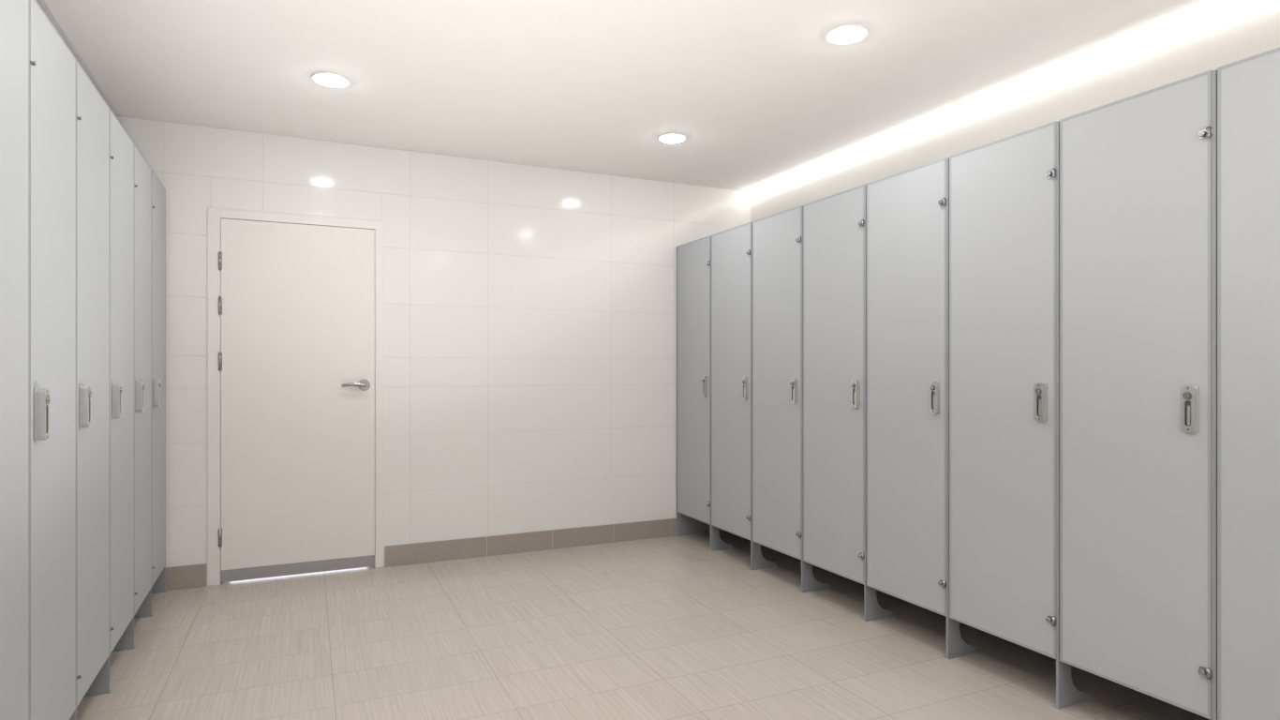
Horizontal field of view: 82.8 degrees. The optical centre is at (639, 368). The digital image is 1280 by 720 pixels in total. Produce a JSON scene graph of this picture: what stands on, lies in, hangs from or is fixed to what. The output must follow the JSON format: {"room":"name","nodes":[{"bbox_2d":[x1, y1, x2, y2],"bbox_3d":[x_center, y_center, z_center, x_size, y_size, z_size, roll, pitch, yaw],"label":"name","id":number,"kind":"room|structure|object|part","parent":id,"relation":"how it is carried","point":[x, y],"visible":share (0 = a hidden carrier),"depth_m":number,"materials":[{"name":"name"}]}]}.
{"room":"changing room","nodes":[
{"label":"changing room","id":0,"kind":"room"},
{"bbox_2d":[115,115,751,566],"bbox_3d":[-1.205,-0.070,4.782,4.510,2.620,0.120,0,0,-25],"label":"wall","id":1,"kind":"structure","parent":0,"point":[530,311],"depth_m":4.79,"materials":[{"name":"tile"}]},
{"bbox_2d":[207,207,384,585],"bbox_3d":[-2.061,0.162,4.393,0.953,2.160,0.136,0,0,-25],"label":"trim","id":2,"kind":"structure","parent":1,"relation":"attached to","point":[214,215],"depth_m":4.16,"materials":[{"name":"white paint"}]},
{"bbox_2d":[218,218,374,581],"bbox_3d":[-2.030,0.183,4.326,0.846,2.090,0.103,0,0,-25],"label":"door","id":3,"kind":"structure","parent":1,"relation":"in","point":[296,302],"depth_m":4.32,"materials":[{"name":"white paint"}]},
{"bbox_3d":[-1.738,0.102,4.436,0.165,0.068,0.059,0,0,-25],"label":"lever handle","id":4,"kind":"part","parent":3,"relation":"part of","materials":[{"name":"silver metal"}]},
{"bbox_2d":[164,516,723,590],"bbox_3d":[-1.178,1.175,4.723,4.510,0.130,0.010,0,0,-25],"label":"baseboard","id":5,"kind":"structure","parent":1,"relation":"attached to","point":[186,576],"depth_m":4.84,"materials":[{"name":"beige tile"}]},
{"bbox_2d":[35,0,1217,191],"bbox_3d":[0.210,-1.430,1.691,4.710,0.100,8.300,0,0,-25],"label":"ceiling","id":6,"kind":"structure","parent":0,"point":[758,93],"depth_m":3.31,"materials":[{"name":"paint"}]},
{"bbox_2d":[311,71,350,87],"bbox_3d":[-1.474,-1.369,3.460,0.176,0.022,0.176,0,0,-25],"label":"recessed light","id":7,"kind":"object","parent":6,"relation":"in","point":[323,78],"visible":1,"depth_m":3.43,"materials":[{"name":"white plastic"}]},
{"bbox_2d":[657,132,686,143],"bbox_3d":[0.193,-1.369,4.334,0.176,0.022,0.176,0,0,-25],"label":"recessed light","id":8,"kind":"object","parent":6,"relation":"in","point":[673,137],"visible":1,"depth_m":4.30,"materials":[{"name":"white plastic"}]},
{"bbox_2d":[824,23,868,44],"bbox_3d":[0.852,-1.369,2.991,0.176,0.022,0.176,0,0,-25],"label":"recessed light","id":9,"kind":"object","parent":6,"relation":"in","point":[849,33],"visible":1,"depth_m":2.96,"materials":[{"name":"white plastic"}]},
{"bbox_2d":[746,0,1277,199],"bbox_3d":[2.375,-1.347,2.318,0.050,0.065,7.318,0,0,-25],"label":"linear light","id":10,"kind":"object","parent":6,"relation":"attached to","point":[1217,11],"visible":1,"depth_m":3.38,"materials":[{"name":"white plastic"}]},
{"bbox_2d":[76,530,1210,719],"bbox_3d":[0.210,1.290,1.691,4.710,0.100,8.300,0,0,-25],"label":"floor","id":11,"kind":"structure","parent":0,"point":[675,627],"depth_m":3.20,"materials":[{"name":"tile"}]},
{"bbox_2d":[0,0,29,719],"bbox_3d":[-1.764,0.122,1.573,0.629,2.235,0.478,0,0,-26],"label":"stall","id":12,"kind":"object","parent":11,"relation":"on","point":[14,14],"visible":1,"depth_m":1.81,"materials":[{"name":"grey laminate"}]},
{"bbox_2d":[29,0,75,719],"bbox_3d":[-1.970,0.122,1.999,0.629,2.235,0.473,0,0,-26],"label":"stall","id":13,"kind":"object","parent":11,"relation":"on","point":[52,64],"visible":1,"depth_m":2.10,"materials":[{"name":"grey laminate"}]},
{"bbox_3d":[-1.881,0.124,1.787,0.603,2.231,0.015,0,0,-26],"label":"divider panel","id":14,"kind":"part","parent":13,"relation":"part of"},
{"bbox_3d":[-1.625,0.125,1.971,0.024,0.148,0.042,0,0,-26],"label":"latch handle","id":15,"kind":"part","parent":13,"relation":"part of","materials":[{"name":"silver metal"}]},
{"bbox_2d":[69,59,109,719],"bbox_3d":[-2.178,0.122,2.428,0.629,2.235,0.488,0,0,-26],"label":"stall","id":16,"kind":"object","parent":11,"relation":"on","point":[92,111],"visible":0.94,"depth_m":2.53,"materials":[{"name":"grey laminate"}]},
{"bbox_3d":[-2.086,0.124,2.210,0.603,2.231,0.015,0,0,-26],"label":"divider panel","id":17,"kind":"part","parent":16,"relation":"part of","materials":[{"name":"grey laminate"}]},
{"bbox_3d":[-1.830,0.125,2.394,0.024,0.148,0.042,0,0,-26],"label":"latch handle","id":18,"kind":"part","parent":16,"relation":"part of","materials":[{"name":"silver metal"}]},
{"bbox_2d":[83,108,133,697],"bbox_3d":[-2.389,0.122,2.865,0.629,2.235,0.488,0,0,-26],"label":"stall","id":19,"kind":"object","parent":11,"relation":"on","point":[121,144],"visible":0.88,"depth_m":2.94,"materials":[{"name":"grey laminate"}]},
{"bbox_3d":[-2.298,0.124,2.646,0.603,2.231,0.015,0,0,-26],"label":"divider panel","id":20,"kind":"part","parent":19,"relation":"part of","materials":[{"name":"grey laminate"}]},
{"bbox_3d":[-2.042,0.125,2.830,0.024,0.148,0.042,0,0,-26],"label":"latch handle","id":21,"kind":"part","parent":19,"relation":"part of","materials":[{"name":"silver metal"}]},
{"bbox_3d":[-2.144,0.050,2.990,0.021,2.090,0.476,0,0,-26],"label":"door","id":22,"kind":"part","parent":19,"relation":"part of","materials":[{"name":"grey laminate"}]},
{"bbox_2d":[111,144,151,652],"bbox_3d":[-2.596,0.122,3.292,0.629,2.235,0.468,0,0,-26],"label":"stall","id":23,"kind":"object","parent":11,"relation":"on","point":[142,171],"visible":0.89,"depth_m":3.39,"materials":[{"name":"grey laminate"}]},
{"bbox_3d":[-2.509,0.124,3.083,0.603,2.231,0.015,0,0,-26],"label":"divider panel","id":24,"kind":"part","parent":23,"relation":"part of","materials":[{"name":"grey laminate"}]},
{"bbox_3d":[-2.253,0.125,3.267,0.024,0.148,0.042,0,0,-26],"label":"latch handle","id":25,"kind":"part","parent":23,"relation":"part of","materials":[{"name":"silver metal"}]},
{"bbox_3d":[-2.351,0.050,3.418,0.021,2.090,0.456,0,0,-26],"label":"door","id":26,"kind":"part","parent":23,"relation":"part of","materials":[{"name":"grey laminate"}]},
{"bbox_2d":[133,169,166,618],"bbox_3d":[-2.797,0.122,3.706,0.629,2.235,0.458,0,0,-26],"label":"stall","id":27,"kind":"object","parent":11,"relation":"on","point":[158,191],"visible":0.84,"depth_m":3.83,"materials":[{"name":"grey laminate"}]},
{"bbox_3d":[-2.712,0.124,3.501,0.603,2.231,0.015,0,0,-26],"label":"divider panel","id":28,"kind":"part","parent":27,"relation":"part of","materials":[{"name":"grey laminate"}]},
{"bbox_3d":[-2.456,0.125,3.686,0.024,0.148,0.042,0,0,-26],"label":"latch handle","id":29,"kind":"part","parent":27,"relation":"part of","materials":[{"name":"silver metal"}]},
{"bbox_3d":[-2.552,0.050,3.832,0.021,2.090,0.446,0,0,-26],"label":"door","id":30,"kind":"part","parent":27,"relation":"part of","materials":[{"name":"grey laminate"}]},
{"bbox_3d":[-2.905,0.124,3.900,0.603,2.231,0.015,0,0,-26],"label":"divider panel","id":31,"kind":"part","parent":27,"relation":"part of","materials":[{"name":"grey laminate"}]},
{"bbox_2d":[676,235,733,550],"bbox_3d":[0.657,0.168,5.283,0.667,2.145,0.509,0,0,-25],"label":"stall","id":32,"kind":"object","parent":11,"relation":"on","point":[693,259],"visible":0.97,"depth_m":5.15,"materials":[{"name":"grey laminate"}]},
{"bbox_3d":[0.564,0.170,5.510,0.647,2.141,0.019,0,0,-25],"label":"divider panel","id":33,"kind":"part","parent":32,"relation":"part of","materials":[{"name":"grey laminate"}]},
{"bbox_3d":[0.385,0.080,5.165,0.021,1.970,0.487,0,0,-25],"label":"door","id":34,"kind":"part","parent":32,"relation":"part of","materials":[{"name":"grey laminate"}]},
{"bbox_3d":[0.446,0.125,4.987,0.017,0.148,0.042,0,0,-25],"label":"latch handle","id":35,"kind":"part","parent":32,"relation":"part of","materials":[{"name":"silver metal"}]},
{"bbox_3d":[0.768,0.170,5.065,0.647,2.141,0.019,0,0,-25],"label":"divider panel","id":36,"kind":"part","parent":32,"relation":"part of","materials":[{"name":"grey laminate"}]},
{"bbox_2d":[711,222,776,569],"bbox_3d":[0.867,0.168,4.825,0.667,2.145,0.506,0,0,-25],"label":"stall","id":37,"kind":"object","parent":11,"relation":"on","point":[731,248],"visible":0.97,"depth_m":4.68,"materials":[{"name":"grey laminate"}]},
{"bbox_3d":[0.594,0.080,4.709,0.021,1.970,0.488,0,0,-25],"label":"door","id":38,"kind":"part","parent":37,"relation":"part of","materials":[{"name":"grey laminate"}]},
{"bbox_3d":[0.655,0.125,4.530,0.017,0.148,0.042,0,0,-25],"label":"latch handle","id":39,"kind":"part","parent":37,"relation":"part of","materials":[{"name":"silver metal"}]},
{"bbox_3d":[0.977,0.170,4.608,0.647,2.141,0.019,0,0,-25],"label":"divider panel","id":40,"kind":"part","parent":37,"relation":"part of","materials":[{"name":"grey laminate"}]},
{"bbox_2d":[752,205,829,592],"bbox_3d":[1.076,0.168,4.368,0.667,2.145,0.505,0,0,-25],"label":"stall","id":41,"kind":"object","parent":11,"relation":"on","point":[777,238],"visible":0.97,"depth_m":4.22,"materials":[{"name":"grey laminate"}]},
{"bbox_3d":[0.803,0.080,4.252,0.021,1.970,0.487,0,0,-25],"label":"door","id":42,"kind":"part","parent":41,"relation":"part of","materials":[{"name":"grey laminate"}]},
{"bbox_3d":[0.864,0.125,4.073,0.017,0.148,0.042,0,0,-25],"label":"latch handle","id":43,"kind":"part","parent":41,"relation":"part of","materials":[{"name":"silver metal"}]},
{"bbox_3d":[1.186,0.170,4.151,0.647,2.141,0.019,0,0,-25],"label":"divider panel","id":44,"kind":"part","parent":41,"relation":"part of","materials":[{"name":"grey laminate"}]},
{"bbox_2d":[803,184,894,621],"bbox_3d":[1.285,0.168,3.911,0.667,2.145,0.505,0,0,-25],"label":"stall","id":45,"kind":"object","parent":11,"relation":"on","point":[834,226],"visible":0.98,"depth_m":3.75,"materials":[{"name":"grey laminate"}]},
{"bbox_3d":[1.012,0.080,3.795,0.021,1.970,0.487,0,0,-25],"label":"door","id":46,"kind":"part","parent":45,"relation":"part of","materials":[{"name":"grey laminate"}]},
{"bbox_3d":[1.073,0.125,3.616,0.017,0.148,0.042,0,0,-25],"label":"latch handle","id":47,"kind":"part","parent":45,"relation":"part of","materials":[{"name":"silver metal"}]},
{"bbox_3d":[1.395,0.170,3.694,0.647,2.141,0.019,0,0,-25],"label":"divider panel","id":48,"kind":"part","parent":45,"relation":"part of","materials":[{"name":"grey laminate"}]},
{"bbox_2d":[866,157,979,658],"bbox_3d":[1.494,0.168,3.454,0.667,2.145,0.505,0,0,-25],"label":"stall","id":49,"kind":"object","parent":11,"relation":"on","point":[908,211],"visible":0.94,"depth_m":3.31,"materials":[{"name":"grey laminate"}]},
{"bbox_3d":[1.221,0.080,3.338,0.021,1.970,0.487,0,0,-25],"label":"door","id":50,"kind":"part","parent":49,"relation":"part of","materials":[{"name":"grey laminate"}]},
{"bbox_3d":[1.282,0.125,3.159,0.017,0.148,0.042,0,0,-25],"label":"latch handle","id":51,"kind":"part","parent":49,"relation":"part of","materials":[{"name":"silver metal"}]},
{"bbox_3d":[1.605,0.170,3.237,0.647,2.141,0.019,0,0,-25],"label":"divider panel","id":52,"kind":"part","parent":49,"relation":"part of","materials":[{"name":"grey laminate"}]},
{"bbox_2d":[949,120,1092,709],"bbox_3d":[1.704,0.168,2.997,0.667,2.145,0.505,0,0,-25],"label":"stall","id":53,"kind":"object","parent":11,"relation":"on","point":[1004,193],"visible":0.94,"depth_m":2.85,"materials":[{"name":"grey laminate"}]},
{"bbox_3d":[1.431,0.080,2.881,0.021,1.970,0.487,0,0,-25],"label":"door","id":54,"kind":"part","parent":53,"relation":"part of","materials":[{"name":"grey laminate"}]},
{"bbox_3d":[1.492,0.125,2.702,0.017,0.148,0.042,0,0,-25],"label":"latch handle","id":55,"kind":"part","parent":53,"relation":"part of","materials":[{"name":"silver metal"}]},
{"bbox_3d":[1.814,0.170,2.780,0.647,2.141,0.019,0,0,-25],"label":"divider panel","id":56,"kind":"part","parent":53,"relation":"part of","materials":[{"name":"grey laminate"}]},
{"bbox_2d":[1059,69,1217,719],"bbox_3d":[1.913,0.168,2.540,0.667,2.145,0.505,0,0,-25],"label":"stall","id":57,"kind":"object","parent":11,"relation":"on","point":[1138,172],"visible":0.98,"depth_m":2.39,"materials":[{"name":"grey laminate"}]},
{"bbox_3d":[1.701,0.125,2.245,0.017,0.148,0.042,0,0,-25],"label":"latch handle","id":58,"kind":"part","parent":57,"relation":"part of","materials":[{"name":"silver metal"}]},
{"bbox_3d":[2.023,0.170,2.324,0.647,2.141,0.019,0,0,-25],"label":"divider panel","id":59,"kind":"part","parent":57,"relation":"part of","materials":[{"name":"grey laminate"}]},
{"bbox_2d":[1217,46,1279,719],"bbox_3d":[2.122,0.168,2.083,0.667,2.145,0.505,0,0,-25],"label":"stall","id":60,"kind":"object","parent":11,"relation":"on","point":[1248,89],"visible":1,"depth_m":2.11,"materials":[{"name":"grey laminate"}]},
{"bbox_2d":[751,0,1279,222],"bbox_3d":[2.433,-0.070,2.373,0.100,2.620,7.490,0,0,-25],"label":"wall","id":61,"kind":"structure","parent":0,"point":[1257,31],"depth_m":3.32,"materials":[{"name":"white paint"}]}
]}

